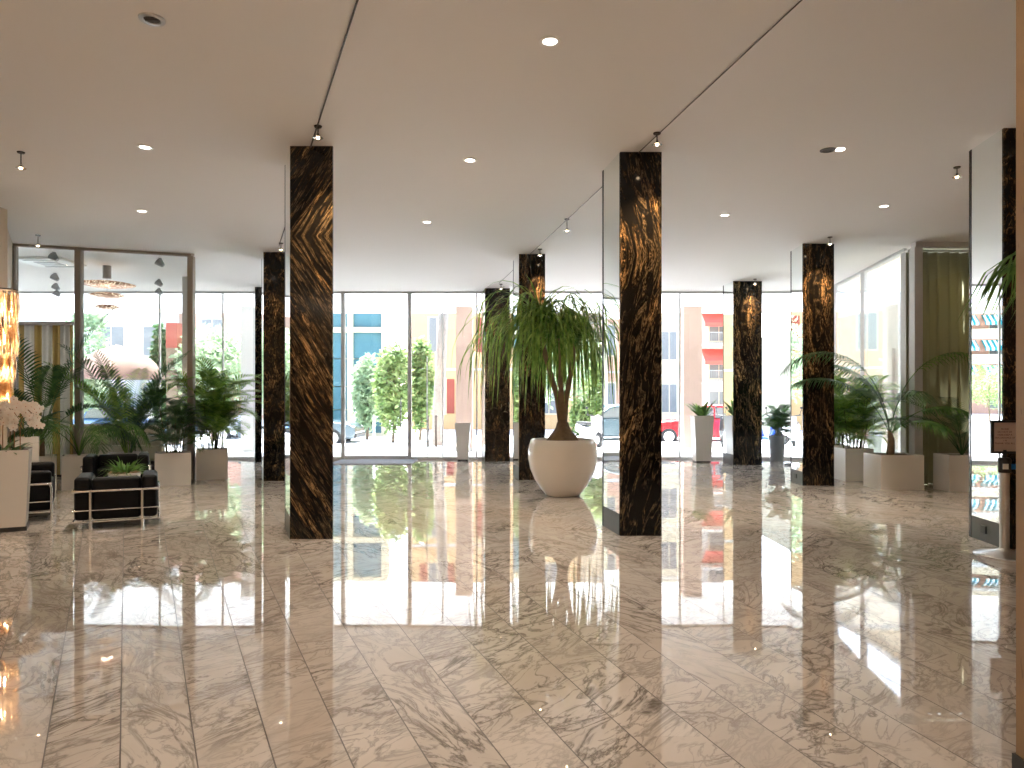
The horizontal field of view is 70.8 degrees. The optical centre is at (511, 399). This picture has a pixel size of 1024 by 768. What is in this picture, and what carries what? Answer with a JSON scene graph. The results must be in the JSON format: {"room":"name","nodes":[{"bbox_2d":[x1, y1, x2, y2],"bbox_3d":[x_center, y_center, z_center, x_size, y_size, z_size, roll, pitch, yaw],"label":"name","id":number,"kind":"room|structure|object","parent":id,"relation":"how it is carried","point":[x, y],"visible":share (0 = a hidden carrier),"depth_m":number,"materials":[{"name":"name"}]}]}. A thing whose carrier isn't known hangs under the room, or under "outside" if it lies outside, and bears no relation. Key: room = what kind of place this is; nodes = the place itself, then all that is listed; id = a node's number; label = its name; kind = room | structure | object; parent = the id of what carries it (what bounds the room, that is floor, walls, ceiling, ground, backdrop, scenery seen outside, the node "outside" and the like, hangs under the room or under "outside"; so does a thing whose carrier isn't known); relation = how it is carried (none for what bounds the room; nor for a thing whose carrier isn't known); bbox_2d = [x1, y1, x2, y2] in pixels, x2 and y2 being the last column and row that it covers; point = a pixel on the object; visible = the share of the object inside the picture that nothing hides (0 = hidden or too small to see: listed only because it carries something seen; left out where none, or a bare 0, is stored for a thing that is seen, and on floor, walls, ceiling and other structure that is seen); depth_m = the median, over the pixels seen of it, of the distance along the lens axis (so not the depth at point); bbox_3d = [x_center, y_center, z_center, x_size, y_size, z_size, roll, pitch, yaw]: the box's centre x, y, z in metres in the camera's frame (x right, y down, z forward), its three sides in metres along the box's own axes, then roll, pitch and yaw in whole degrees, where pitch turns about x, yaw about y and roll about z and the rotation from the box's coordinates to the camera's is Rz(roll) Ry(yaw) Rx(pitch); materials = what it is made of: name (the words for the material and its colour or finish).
{"room":"lobby","nodes":[
{"label":"lobby","id":0,"kind":"room"},
{"bbox_2d":[0,207,12,447],"bbox_3d":[-7.501,-0.620,2.836,1.530,4.240,19.655,0,0,-4],"label":"wall","id":1,"kind":"structure","parent":0,"point":[6,244],"depth_m":10.33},
{"bbox_2d":[12,243,194,482],"bbox_3d":[-7.380,-0.620,13.071,2.998,4.240,0.148,0,0,-18],"label":"window","id":2,"kind":"structure","parent":1,"relation":"in","point":[78,251],"depth_m":12.96,"materials":[{"name":"brown metal"}]},
{"bbox_2d":[0,287,20,402],"bbox_3d":[-6.885,-0.698,9.854,0.412,1.605,0.662,0,0,0],"label":"chandelier","id":3,"kind":"object","parent":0,"point":[10,307],"visible":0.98,"depth_m":9.66,"materials":[{"name":"brown metal"}]},
{"bbox_2d":[19,291,789,458],"bbox_3d":[-2.250,-0.620,18.205,24.300,4.240,0.090,0,0,0],"label":"window","id":4,"kind":"structure","parent":0,"point":[20,292],"depth_m":18.17,"materials":[{"name":"grey metal"}]},
{"bbox_2d":[341,293,411,458],"bbox_3d":[-3.425,-0.595,18.187,1.770,4.190,0.146,0,0,0],"label":"door","id":5,"kind":"structure","parent":4,"relation":"attached to","point":[343,295],"depth_m":18.14,"materials":[{"name":"grey metal"}]},
{"bbox_2d":[19,294,789,312],"bbox_3d":[-3.400,-2.882,20.400,23.200,0.315,4.400,0,0,0],"label":"window","id":6,"kind":"structure","parent":0,"point":[32,303],"depth_m":20.12,"materials":[{"name":"glass"}]},
{"bbox_2d":[0,459,1015,767],"bbox_3d":[-2.250,1.560,5.600,25.500,0.120,25.200,0,0,0],"label":"floor","id":7,"kind":"structure","parent":0,"point":[454,613],"depth_m":4.68,"materials":[{"name":"stone"}]},
{"bbox_2d":[0,395,44,532],"bbox_3d":[-5.893,0.708,8.313,0.831,1.584,0.721,0,0,-13],"label":"planter","id":8,"kind":"object","parent":7,"relation":"on","point":[15,462],"visible":1,"depth_m":8.21,"materials":[{"name":"beige ceramic"}]},
{"bbox_2d":[29,462,55,519],"bbox_3d":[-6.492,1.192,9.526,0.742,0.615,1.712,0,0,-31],"label":"armchair","id":9,"kind":"object","parent":7,"relation":"on","point":[42,498],"visible":0.57,"depth_m":8.97,"materials":[{"name":"black leather"}]},
{"bbox_2d":[29,470,51,511],"bbox_3d":[-6.101,1.133,8.892,0.698,0.497,0.166,0,0,-31],"label":"cushion","id":10,"kind":"object","parent":9,"relation":"on","point":[40,499],"depth_m":8.95,"materials":[{"name":"black leather"}]},
{"bbox_2d":[31,462,54,477],"bbox_3d":[-6.873,1.133,10.166,0.698,0.497,0.166,0,0,-31],"label":"cushion","id":11,"kind":"object","parent":9,"relation":"on","point":[35,466],"depth_m":10.22,"materials":[{"name":"black leather"}]},
{"bbox_2d":[12,398,78,461],"bbox_3d":[-7.175,0.730,10.784,1.166,1.539,1.361,0,0,-43],"label":"potted palm","id":12,"kind":"object","parent":7,"relation":"on","point":[25,439],"visible":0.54,"depth_m":10.68,"materials":[{"name":"plant"}]},
{"bbox_2d":[19,321,73,474],"bbox_3d":[-9.086,-0.010,13.977,1.170,3.020,0.080,0,0,-3],"label":"striped curtain","id":13,"kind":"object","parent":7,"relation":"on","point":[44,336],"visible":0.47,"depth_m":13.98,"materials":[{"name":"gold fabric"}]},
{"bbox_2d":[14,308,127,489],"bbox_3d":[-7.835,-0.078,12.066,2.529,3.156,2.366,0,0,-32],"label":"potted palm","id":14,"kind":"object","parent":7,"relation":"on","point":[56,378],"visible":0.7,"depth_m":12.00,"materials":[{"name":"plant"}]},
{"bbox_2d":[7,418,150,490],"bbox_3d":[-7.322,0.912,12.143,2.204,1.177,2.001,0,0,-44],"label":"potted palm","id":15,"kind":"object","parent":7,"relation":"on","point":[70,463],"visible":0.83,"depth_m":11.98,"materials":[{"name":"plant"}]},
{"bbox_2d":[57,424,164,476],"bbox_3d":[-8.050,0.985,14.415,2.400,1.030,0.710,0,0,0],"label":"bench","id":16,"kind":"object","parent":7,"relation":"on","point":[155,446],"visible":0.12,"depth_m":14.06,"materials":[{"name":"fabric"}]},
{"bbox_2d":[71,470,159,530],"bbox_3d":[-4.746,1.192,8.671,0.912,0.615,0.742,0,0,-26],"label":"armchair","id":17,"kind":"object","parent":7,"relation":"on","point":[96,498],"visible":1,"depth_m":8.37,"materials":[{"name":"black leather"}]},
{"bbox_2d":[74,472,94,520],"bbox_3d":[-5.057,1.133,8.523,0.166,0.497,0.698,0,0,-26],"label":"cushion","id":18,"kind":"object","parent":17,"relation":"on","point":[84,483],"depth_m":8.22,"materials":[{"name":"black leather"}]},
{"bbox_2d":[91,475,141,519],"bbox_3d":[-4.635,1.140,8.448,0.512,0.480,0.188,0,0,-26],"label":"cushion","id":19,"kind":"object","parent":17,"relation":"on","point":[115,496],"depth_m":8.36,"materials":[{"name":"black leather"}]},
{"bbox_2d":[142,470,157,515],"bbox_3d":[-4.439,1.133,8.830,0.166,0.497,0.698,0,0,-26],"label":"cushion","id":20,"kind":"object","parent":17,"relation":"on","point":[150,477],"depth_m":8.52,"materials":[{"name":"black leather"}]},
{"bbox_2d":[80,452,150,476],"bbox_3d":[-6.444,1.192,11.759,0.982,0.615,0.742,0,0,-26],"label":"armchair","id":21,"kind":"object","parent":7,"relation":"on","point":[96,464],"visible":0.44,"depth_m":11.64,"materials":[{"name":"black leather"}]},
{"bbox_2d":[83,454,97,476],"bbox_3d":[-6.784,1.133,11.588,0.166,0.497,0.698,0,0,-26],"label":"cushion","id":22,"kind":"object","parent":21,"relation":"on","point":[90,461],"depth_m":11.30,"materials":[{"name":"black leather"}]},
{"bbox_2d":[96,465,134,476],"bbox_3d":[-6.399,1.225,11.665,0.562,0.290,0.520,0,0,-26],"label":"seat cushion","id":23,"kind":"object","parent":21,"relation":"on","point":[100,469],"depth_m":11.37,"materials":[{"name":"black leather"}]},
{"bbox_2d":[98,453,137,467],"bbox_3d":[-6.553,1.140,11.983,0.582,0.480,0.188,0,0,-26],"label":"cushion","id":24,"kind":"object","parent":21,"relation":"on","point":[103,459],"depth_m":11.89,"materials":[{"name":"black leather"}]},
{"bbox_2d":[137,452,148,476],"bbox_3d":[-6.100,1.133,11.919,0.166,0.497,0.698,0,0,-26],"label":"cushion","id":25,"kind":"object","parent":21,"relation":"on","point":[143,457],"depth_m":11.61,"materials":[{"name":"black leather"}]},
{"bbox_2d":[43,343,197,454],"bbox_3d":[-6.880,0.242,12.851,2.378,2.516,1.904,0,0,-41],"label":"potted palm","id":26,"kind":"object","parent":7,"relation":"on","point":[112,398],"visible":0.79,"depth_m":12.76,"materials":[{"name":"plant"}]},
{"bbox_2d":[135,388,216,485],"bbox_3d":[-5.957,0.645,12.841,1.396,1.710,1.346,0,0,-18],"label":"potted palm","id":27,"kind":"object","parent":7,"relation":"on","point":[173,468],"visible":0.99,"depth_m":12.63,"materials":[{"name":"plant"}]},
{"bbox_2d":[182,254,193,450],"bbox_3d":[-7.130,-0.620,15.823,0.214,4.240,5.149,0,0,-25],"label":"window","id":28,"kind":"structure","parent":7,"relation":"on","point":[184,278],"depth_m":15.74,"materials":[{"name":"clear glass"}]},
{"bbox_2d":[149,357,262,479],"bbox_3d":[-5.668,0.338,13.899,2.543,2.324,2.026,0,0,23],"label":"potted palm","id":29,"kind":"object","parent":7,"relation":"on","point":[211,464],"visible":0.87,"depth_m":13.57,"materials":[{"name":"plant"}]},
{"bbox_2d":[254,287,261,461],"bbox_3d":[-6.129,-0.620,17.786,0.438,4.240,0.905,0,0,-22],"label":"column","id":30,"kind":"structure","parent":7,"relation":"on","point":[258,290],"depth_m":17.45,"materials":[{"name":"stone"}]},
{"bbox_2d":[262,252,284,480],"bbox_3d":[-4.503,-0.620,13.672,0.438,4.240,0.905,0,0,-22],"label":"column","id":31,"kind":"structure","parent":7,"relation":"on","point":[273,263],"depth_m":13.33,"materials":[{"name":"stone"}]},
{"bbox_2d":[285,146,332,538],"bbox_3d":[-2.297,-0.620,8.110,0.438,4.240,0.905,0,0,-22],"label":"column","id":32,"kind":"structure","parent":7,"relation":"on","point":[308,171],"depth_m":7.77,"materials":[{"name":"brown stone"}]},
{"bbox_2d":[333,459,417,463],"bbox_3d":[-3.300,1.490,17.375,1.900,0.019,1.250,0,0,0],"label":"entrance mat","id":33,"kind":"object","parent":7,"relation":"on","point":[342,461],"visible":0.86,"depth_m":17.33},
{"bbox_2d":[455,423,470,460],"bbox_3d":[-1.217,1.035,17.905,0.380,0.930,0.380,0,0,0],"label":"pot","id":34,"kind":"object","parent":7,"relation":"on","point":[462,430],"visible":1,"depth_m":17.74,"materials":[{"name":"beige plastic"}]},
{"bbox_2d":[482,288,509,460],"bbox_3d":[-0.413,-0.620,17.986,0.722,4.240,0.680,0,0,0],"label":"column","id":35,"kind":"structure","parent":7,"relation":"on","point":[495,417],"depth_m":17.65,"materials":[{"name":"stone"}]},
{"bbox_2d":[513,254,544,479],"bbox_3d":[0.320,-0.620,13.848,0.602,4.240,0.680,0,0,0],"label":"column","id":36,"kind":"structure","parent":7,"relation":"on","point":[528,423],"depth_m":13.51,"materials":[{"name":"black stone"}]},
{"bbox_2d":[451,275,662,496],"bbox_3d":[0.793,-0.192,11.367,3.124,3.384,3.168,0,0,12],"label":"palm","id":37,"kind":"object","parent":7,"relation":"on","point":[562,464],"visible":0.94,"depth_m":10.98,"materials":[{"name":"green plant"}]},
{"bbox_2d":[602,152,661,535],"bbox_3d":[1.367,-0.620,8.290,0.460,4.240,0.766,0,0,-10],"label":"column","id":38,"kind":"structure","parent":7,"relation":"on","point":[632,181],"depth_m":7.95,"materials":[{"name":"black stone"}]},
{"bbox_2d":[685,400,718,461],"bbox_3d":[4.659,0.728,17.451,0.908,1.544,1.093,0,0,0],"label":"potted plant","id":39,"kind":"object","parent":7,"relation":"on","point":[701,424],"visible":1,"depth_m":17.28,"materials":[{"name":"green plant"}]},
{"bbox_2d":[723,281,761,464],"bbox_3d":[5.408,-0.620,16.931,0.702,4.240,0.680,0,0,0],"label":"column","id":40,"kind":"structure","parent":7,"relation":"on","point":[742,300],"depth_m":16.59,"materials":[{"name":"black stone"}]},
{"bbox_2d":[762,404,789,460],"bbox_3d":[6.676,0.796,17.923,1.042,1.407,1.171,0,0,0],"label":"potted plant","id":41,"kind":"object","parent":7,"relation":"on","point":[778,420],"visible":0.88,"depth_m":17.75,"materials":[{"name":"green plant"}]},
{"bbox_2d":[790,244,833,485],"bbox_3d":[5.393,-0.620,12.955,0.588,4.240,0.680,0,0,0],"label":"column","id":42,"kind":"structure","parent":7,"relation":"on","point":[811,265],"depth_m":12.62,"materials":[{"name":"black stone"}]},
{"bbox_2d":[834,370,878,446],"bbox_3d":[6.509,0.461,14.404,1.715,2.079,1.849,0,0,32],"label":"potted palm","id":43,"kind":"object","parent":7,"relation":"on","point":[836,377],"visible":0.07,"depth_m":14.06,"materials":[{"name":"plant"}]},
{"bbox_2d":[834,375,901,480],"bbox_3d":[6.409,0.501,13.576,1.717,1.997,1.900,0,0,5],"label":"potted palm","id":44,"kind":"object","parent":7,"relation":"on","point":[848,461],"visible":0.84,"depth_m":13.30,"materials":[{"name":"plant"}]},
{"bbox_2d":[834,248,906,452],"bbox_3d":[7.483,-0.620,15.552,0.125,4.240,5.152,0,0,8],"label":"window","id":45,"kind":"structure","parent":7,"relation":"on","point":[870,304],"depth_m":14.44,"materials":[{"name":"clear glass"}]},
{"bbox_2d":[779,351,968,489],"bbox_3d":[6.499,0.336,12.295,3.442,2.329,2.377,0,0,27],"label":"potted palm","id":46,"kind":"object","parent":7,"relation":"on","point":[890,470],"visible":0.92,"depth_m":12.00,"materials":[{"name":"plant"}]},
{"bbox_2d":[880,396,968,491],"bbox_3d":[7.539,0.717,12.062,2.045,1.566,2.266,0,0,-38],"label":"potted palm","id":47,"kind":"object","parent":7,"relation":"on","point":[950,470],"visible":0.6,"depth_m":11.88,"materials":[{"name":"plant"}]},
{"bbox_2d":[905,249,968,483],"bbox_3d":[8.240,-0.592,12.852,2.407,4.176,0.183,0,0,0],"label":"curtain","id":48,"kind":"object","parent":7,"relation":"on","point":[945,271],"visible":0.3,"depth_m":12.84,"materials":[{"name":"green fabric"}]},
{"bbox_2d":[956,251,1015,340],"bbox_3d":[4.446,0.164,5.124,2.276,2.672,2.176,0,0,0],"label":"potted palm","id":49,"kind":"object","parent":7,"relation":"on","point":[1010,269],"visible":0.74,"depth_m":5.40,"materials":[{"name":"plant"}]},
{"bbox_2d":[969,128,1015,548],"bbox_3d":[5.224,-0.620,7.591,0.538,4.240,0.680,0,0,0],"label":"column","id":50,"kind":"structure","parent":7,"relation":"on","point":[992,163],"depth_m":7.50,"materials":[{"name":"stone"}]},
{"bbox_2d":[973,420,1015,561],"bbox_3d":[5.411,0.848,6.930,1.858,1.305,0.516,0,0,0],"label":"sign stand","id":51,"kind":"object","parent":7,"relation":"on","point":[1002,432],"visible":0.99,"depth_m":6.91,"materials":[{"name":"metal"}]},
{"bbox_2d":[1012,0,1023,767],"bbox_3d":[2.330,-0.620,2.600,0.620,4.240,0.620,0,0,0],"label":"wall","id":52,"kind":"structure","parent":7,"relation":"on","point":[1018,757],"depth_m":2.88,"materials":[{"name":"stone"}]},
{"bbox_3d":[-5.450,1.303,9.850,0.800,0.395,0.700,0,0,-26],"label":"coffee table","id":53,"kind":"object","parent":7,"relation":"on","visible":0},
{"bbox_2d":[97,457,150,476],"bbox_3d":[-5.300,0.936,9.863,0.707,0.340,0.680,0,0,0],"label":"table plant","id":54,"kind":"object","parent":53,"relation":"on","point":[121,470],"visible":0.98,"depth_m":9.75,"materials":[{"name":"green plant"}]},
{"bbox_2d":[107,472,141,476],"bbox_3d":[-5.300,1.046,9.850,0.420,0.115,0.420,0,0,0],"label":"bowl","id":55,"kind":"object","parent":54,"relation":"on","point":[109,474],"depth_m":9.70,"materials":[{"name":"white ceramic"}]},
{"bbox_2d":[0,0,1015,290],"bbox_3d":[-2.250,-2.890,5.600,25.500,0.300,25.200,0,0,0],"label":"ceiling","id":56,"kind":"structure","parent":0,"point":[221,92],"depth_m":7.21,"materials":[{"name":"white paint"}]},
{"bbox_2d":[15,151,25,169],"bbox_3d":[-5.425,-2.643,7.955,0.104,0.193,0.104,0,0,0],"label":"spot lamp","id":57,"kind":"object","parent":56,"relation":"attached to","point":[20,166],"visible":1,"depth_m":7.95,"materials":[{"name":"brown metal"}]},
{"bbox_2d":[19,257,86,266],"bbox_3d":[-9.107,-2.710,14.193,0.960,0.060,0.840,0,0,0],"label":"air conditioner","id":58,"kind":"object","parent":56,"relation":"attached to","point":[35,261],"visible":0.8,"depth_m":14.04,"materials":[{"name":"white plastic"}]},
{"bbox_2d":[34,262,65,265],"bbox_3d":[-9.107,-2.688,14.193,0.420,0.015,0.360,0,0,0],"label":"grille","id":59,"kind":"object","parent":58,"relation":"attached to","point":[41,263],"depth_m":14.19,"materials":[{"name":"grey plastic"}]},
{"bbox_2d":[84,265,135,309],"bbox_3d":[-8.269,-2.240,14.700,1.060,1.000,1.060,0,0,0],"label":"chandelier","id":60,"kind":"object","parent":56,"relation":"hanging from","point":[106,269],"visible":0.98,"depth_m":14.59,"materials":[{"name":"gold metal"}]},
{"bbox_2d":[136,144,153,149],"bbox_3d":[-3.975,-2.736,7.798,0.170,0.008,0.170,0,0,0],"label":"recessed light","id":61,"kind":"object","parent":56,"relation":"in","point":[140,146],"visible":1,"depth_m":7.79,"materials":[{"name":"white plastic"}]},
{"bbox_2d":[138,12,165,26],"bbox_3d":[-2.589,-2.734,5.178,0.184,0.012,0.184,0,0,0],"label":"recessed light","id":62,"kind":"object","parent":56,"relation":"attached to","point":[148,18],"visible":1,"depth_m":5.17,"materials":[{"name":"metal"}]},
{"bbox_2d":[143,16,159,23],"bbox_3d":[-2.589,-2.733,5.178,0.110,0.011,0.110,0,0,0],"label":"grille","id":63,"kind":"object","parent":62,"relation":"attached to","point":[146,19],"depth_m":5.18,"materials":[{"name":"metal"}]},
{"bbox_2d":[313,124,322,139],"bbox_3d":[-1.940,-2.674,7.200,0.104,0.133,0.104,0,0,0],"label":"spot lamp","id":64,"kind":"object","parent":56,"relation":"attached to","point":[317,136],"visible":1,"depth_m":7.19,"materials":[{"name":"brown metal"}]},
{"bbox_2d":[279,0,358,245],"bbox_3d":[-2.323,-2.728,8.150,0.016,0.014,9.751,0,0,-21],"label":"cable","id":65,"kind":"object","parent":56,"relation":"attached to","point":[356,3],"visible":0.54,"depth_m":5.93,"materials":[{"name":"brown metal"}]},
{"bbox_2d":[539,35,560,46],"bbox_3d":[0.290,-2.736,5.495,0.170,0.008,0.170,0,0,0],"label":"recessed light","id":66,"kind":"object","parent":56,"relation":"in","point":[550,40],"visible":1,"depth_m":5.49,"materials":[{"name":"white plastic"}]},
{"bbox_2d":[499,0,801,282],"bbox_3d":[0.948,-2.728,10.280,0.010,0.009,13.317,0,0,-11],"label":"cable","id":67,"kind":"object","parent":56,"relation":"attached to","point":[800,0],"visible":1,"depth_m":6.28,"materials":[{"name":"brown metal"}]},
{"bbox_2d":[820,147,844,152],"bbox_3d":[3.506,-2.736,7.891,0.255,0.008,0.170,0,0,0],"label":"recessed light","id":68,"kind":"object","parent":56,"relation":"in","point":[829,149],"visible":1,"depth_m":7.87,"materials":[{"name":"white"}]},
{"bbox_2d":[528,438,597,496],"bbox_3d":[0.800,1.058,11.350,1.090,0.885,1.090,0,0,0],"label":"round pot","id":69,"kind":"object","parent":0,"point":[561,467],"depth_m":10.94,"materials":[{"name":"white ceramic"}]},
{"bbox_2d":[762,330,789,435],"bbox_3d":[10.360,-0.540,21.300,0.280,4.080,17.400,0,0,0],"label":"wall","id":70,"kind":"structure","parent":0,"point":[775,347],"depth_m":28.14,"materials":[{"name":"white paint"}]},
{"label":"outside","id":71,"kind":"structure","parent":0,"visible":0},
{"bbox_2d":[203,413,576,435],"bbox_3d":[0.000,1.720,75.000,240.000,0.160,230.000,0,0,0],"label":"street","id":72,"kind":"structure","parent":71,"point":[404,430],"depth_m":36.33,"materials":[{"name":"asphalt"}]},
{"bbox_2d":[64,313,110,403],"bbox_3d":[-19.434,-1.412,33.019,2.143,6.108,2.068,0,0,28],"label":"leafy tree","id":73,"kind":"object","parent":72,"relation":"on","point":[90,320],"visible":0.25,"depth_m":32.84,"materials":[{"name":"green plant"}]},
{"bbox_2d":[19,311,181,417],"bbox_3d":[-24.750,-4.510,44.400,12.800,12.300,9.200,0,0,0],"label":"house","id":74,"kind":"structure","parent":72,"relation":"on","point":[128,330],"depth_m":40.00,"materials":[{"name":"white paint"}]},
{"bbox_2d":[195,313,240,427],"bbox_3d":[-14.600,-5.010,42.400,5.100,13.300,9.200,0,0,0],"label":"house","id":75,"kind":"structure","parent":72,"relation":"on","point":[232,321],"depth_m":38.00,"materials":[{"name":"paint"}]},
{"bbox_2d":[333,313,389,435],"bbox_3d":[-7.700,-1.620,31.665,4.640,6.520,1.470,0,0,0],"label":"building","id":76,"kind":"structure","parent":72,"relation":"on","point":[365,332],"depth_m":31.10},
{"bbox_2d":[412,313,576,429],"bbox_3d":[-1.050,-4.760,44.400,9.600,12.800,9.200,0,0,0],"label":"house","id":77,"kind":"structure","parent":72,"relation":"on","point":[426,324],"depth_m":40.00,"materials":[{"name":"paint"}]},
{"bbox_2d":[447,379,453,412],"bbox_3d":[-4.150,-0.210,39.945,1.900,1.900,0.070,0,0,0],"label":"shutter","id":78,"kind":"object","parent":77,"relation":"hanging from","point":[450,382],"depth_m":39.91,"materials":[{"name":"ceramic"}]},
{"bbox_2d":[478,318,481,351],"bbox_3d":[-1.050,-3.610,39.945,1.900,1.900,0.070,0,0,0],"label":"shutter","id":79,"kind":"object","parent":77,"relation":"hanging from","point":[480,318],"depth_m":39.91,"materials":[{"name":"ceramic"}]},
{"bbox_2d":[577,313,678,419],"bbox_3d":[7.800,-5.010,48.400,7.500,13.300,9.200,0,0,0],"label":"house","id":80,"kind":"structure","parent":72,"relation":"on","point":[670,321],"depth_m":43.95,"materials":[{"name":"paint"}]},
{"bbox_2d":[702,313,722,404],"bbox_3d":[16.650,-10.510,62.375,4.200,24.300,11.250,0,0,0],"label":"block","id":81,"kind":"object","parent":72,"relation":"on","point":[712,323],"visible":0.09,"depth_m":57.93,"materials":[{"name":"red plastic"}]},
{"bbox_3d":[9.950,-0.620,2.775,0.700,4.240,19.550,0,0,0],"label":"wall","id":82,"kind":"structure","parent":0,"visible":0},
{"bbox_2d":[909,242,968,454],"bbox_3d":[8.285,-0.620,12.550,2.630,4.240,0.180,0,0,0],"label":"curtain window","id":83,"kind":"structure","parent":82,"relation":"in","point":[916,250],"depth_m":12.47,"materials":[{"name":"grey metal"}]},
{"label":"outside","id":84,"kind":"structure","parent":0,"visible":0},
{"bbox_2d":[164,436,789,456],"bbox_3d":[-5.000,1.570,24.101,50.000,0.120,11.799,0,0,0],"label":"pavement","id":85,"kind":"structure","parent":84,"point":[359,446],"depth_m":22.89,"materials":[{"name":"white concrete"}]},
{"bbox_2d":[73,357,105,418],"bbox_3d":[-15.630,-0.106,24.956,3.114,3.498,3.199,0,0,0],"label":"leafy tree","id":86,"kind":"object","parent":85,"relation":"on","point":[89,381],"visible":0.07,"depth_m":24.84,"materials":[{"name":"green plant"}]},
{"bbox_2d":[73,345,164,394],"bbox_3d":[-13.300,-0.110,24.300,2.900,3.500,2.900,0,0,0],"label":"sunshade","id":87,"kind":"object","parent":85,"relation":"on","point":[126,359],"visible":0.44,"depth_m":23.57,"materials":[{"name":"fabric"}]},
{"bbox_2d":[73,405,198,433],"bbox_3d":[-14.200,0.910,27.000,4.240,1.460,1.736,0,0,0],"label":"car","id":88,"kind":"object","parent":85,"relation":"on","point":[93,414],"visible":0.06,"depth_m":26.29,"materials":[{"name":"blue paint"}]},
{"bbox_2d":[146,322,165,423],"bbox_3d":[-12.520,-0.603,25.613,0.920,4.491,0.884,0,0,19],"label":"leafy tree","id":89,"kind":"object","parent":85,"relation":"on","point":[154,347],"visible":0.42,"depth_m":25.45,"materials":[{"name":"green plant"}]},
{"bbox_2d":[166,323,181,444],"bbox_3d":[-11.500,-0.485,24.500,0.380,4.250,0.380,0,0,0],"label":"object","id":90,"kind":"object","parent":85,"relation":"on","point":[173,330],"visible":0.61,"depth_m":24.32,"materials":[{"name":"red brick"}]},
{"bbox_2d":[168,322,240,443],"bbox_3d":[-10.381,-0.548,24.990,2.849,4.381,2.844,0,0,0],"label":"leafy tree","id":91,"kind":"object","parent":85,"relation":"on","point":[212,349],"visible":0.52,"depth_m":24.62,"materials":[{"name":"green plant"}]},
{"bbox_2d":[205,416,240,438],"bbox_3d":[-9.900,0.910,28.700,4.240,1.460,1.736,0,0,0],"label":"car","id":92,"kind":"object","parent":85,"relation":"on","point":[229,435],"visible":0.06,"depth_m":27.86,"materials":[{"name":"silver metal"}]},
{"bbox_2d":[240,307,253,451],"bbox_3d":[-7.692,-0.607,21.300,0.520,4.234,0.520,0,0,0],"label":"pillar","id":93,"kind":"structure","parent":85,"relation":"on","point":[247,313],"depth_m":21.06,"materials":[{"name":"paint"}]},
{"bbox_2d":[236,419,365,442],"bbox_3d":[-7.561,0.910,26.000,4.240,1.460,1.736,0,0,0],"label":"car","id":94,"kind":"object","parent":85,"relation":"on","point":[353,429],"visible":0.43,"depth_m":25.17,"materials":[{"name":"metal"}]},
{"bbox_2d":[348,352,382,439],"bbox_3d":[-5.501,-0.106,27.519,1.441,3.496,1.468,0,0,0],"label":"leafy tree","id":95,"kind":"object","parent":85,"relation":"on","point":[364,405],"visible":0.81,"depth_m":27.20,"materials":[{"name":"green plant"}]},
{"bbox_2d":[370,340,414,442],"bbox_3d":[-4.236,-0.253,25.508,1.674,3.790,1.652,0,0,0],"label":"leafy tree","id":96,"kind":"object","parent":85,"relation":"on","point":[394,367],"visible":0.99,"depth_m":25.21,"materials":[{"name":"green plant"}]},
{"bbox_2d":[402,335,434,439],"bbox_3d":[-3.456,-0.395,27.005,1.459,4.074,1.413,0,0,0],"label":"leafy tree","id":97,"kind":"object","parent":85,"relation":"on","point":[420,351],"visible":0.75,"depth_m":26.74,"materials":[{"name":"green plant"}]},
{"bbox_2d":[432,313,447,445],"bbox_3d":[-2.090,-2.470,24.006,4.518,8.228,4.735,0,0,0],"label":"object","id":98,"kind":"object","parent":85,"relation":"on","point":[437,403],"visible":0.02,"depth_m":23.85,"materials":[{"name":"beige concrete"}]},
{"bbox_2d":[455,307,473,451],"bbox_3d":[-1.405,-0.607,21.300,0.520,4.234,0.520,0,0,0],"label":"pillar","id":99,"kind":"structure","parent":85,"relation":"on","point":[464,414],"depth_m":21.06,"materials":[{"name":"beige paint"}]},
{"bbox_2d":[512,335,601,409],"bbox_3d":[1.978,-0.877,28.978,3.931,5.039,4.006,0,0,-25],"label":"leafy tree","id":100,"kind":"object","parent":85,"relation":"on","point":[578,392],"visible":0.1,"depth_m":28.33,"materials":[{"name":"green plant"}]},
{"bbox_2d":[568,397,594,435],"bbox_3d":[2.887,0.749,27.511,1.636,1.786,1.679,0,0,9],"label":"shrub","id":101,"kind":"object","parent":85,"relation":"on","point":[577,414],"visible":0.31,"depth_m":27.20,"materials":[{"name":"green plant"}]},
{"bbox_2d":[575,407,601,446],"bbox_3d":[2.551,0.860,23.486,0.775,1.300,1.691,0,0,-21],"label":"car","id":102,"kind":"object","parent":85,"relation":"on","point":[585,431],"visible":0.74,"depth_m":23.03,"materials":[{"name":"metal"}]},
{"bbox_2d":[580,357,601,425],"bbox_3d":[3.432,0.005,27.017,1.820,3.275,1.764,0,0,0],"label":"leafy tree","id":103,"kind":"object","parent":85,"relation":"on","point":[599,389],"visible":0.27,"depth_m":26.71,"materials":[{"name":"green plant"}]},
{"bbox_2d":[678,307,701,451],"bbox_3d":[5.281,-0.607,21.300,0.580,4.234,0.580,0,0,0],"label":"pillar","id":104,"kind":"structure","parent":85,"relation":"on","point":[691,317],"depth_m":21.03,"materials":[{"name":"beige paint"}]},
{"bbox_2d":[662,405,722,441],"bbox_3d":[7.000,0.910,27.000,4.240,1.460,1.736,0,0,0],"label":"car","id":105,"kind":"object","parent":85,"relation":"on","point":[670,427],"visible":0.14,"depth_m":26.16,"materials":[{"name":"red paint"}]},
{"bbox_2d":[715,407,722,447],"bbox_3d":[6.987,0.860,22.988,0.775,1.300,1.691,0,0,36],"label":"scooter","id":106,"kind":"object","parent":85,"relation":"on","point":[721,416],"visible":0.17,"depth_m":22.64,"materials":[{"name":"rubber"}]},
{"bbox_2d":[762,407,782,439],"bbox_3d":[8.133,0.860,23.388,0.775,1.300,1.691,0,0,-33],"label":"scooter","id":107,"kind":"object","parent":85,"relation":"on","point":[764,437],"visible":0.09,"depth_m":22.96,"materials":[{"name":"rubber"}]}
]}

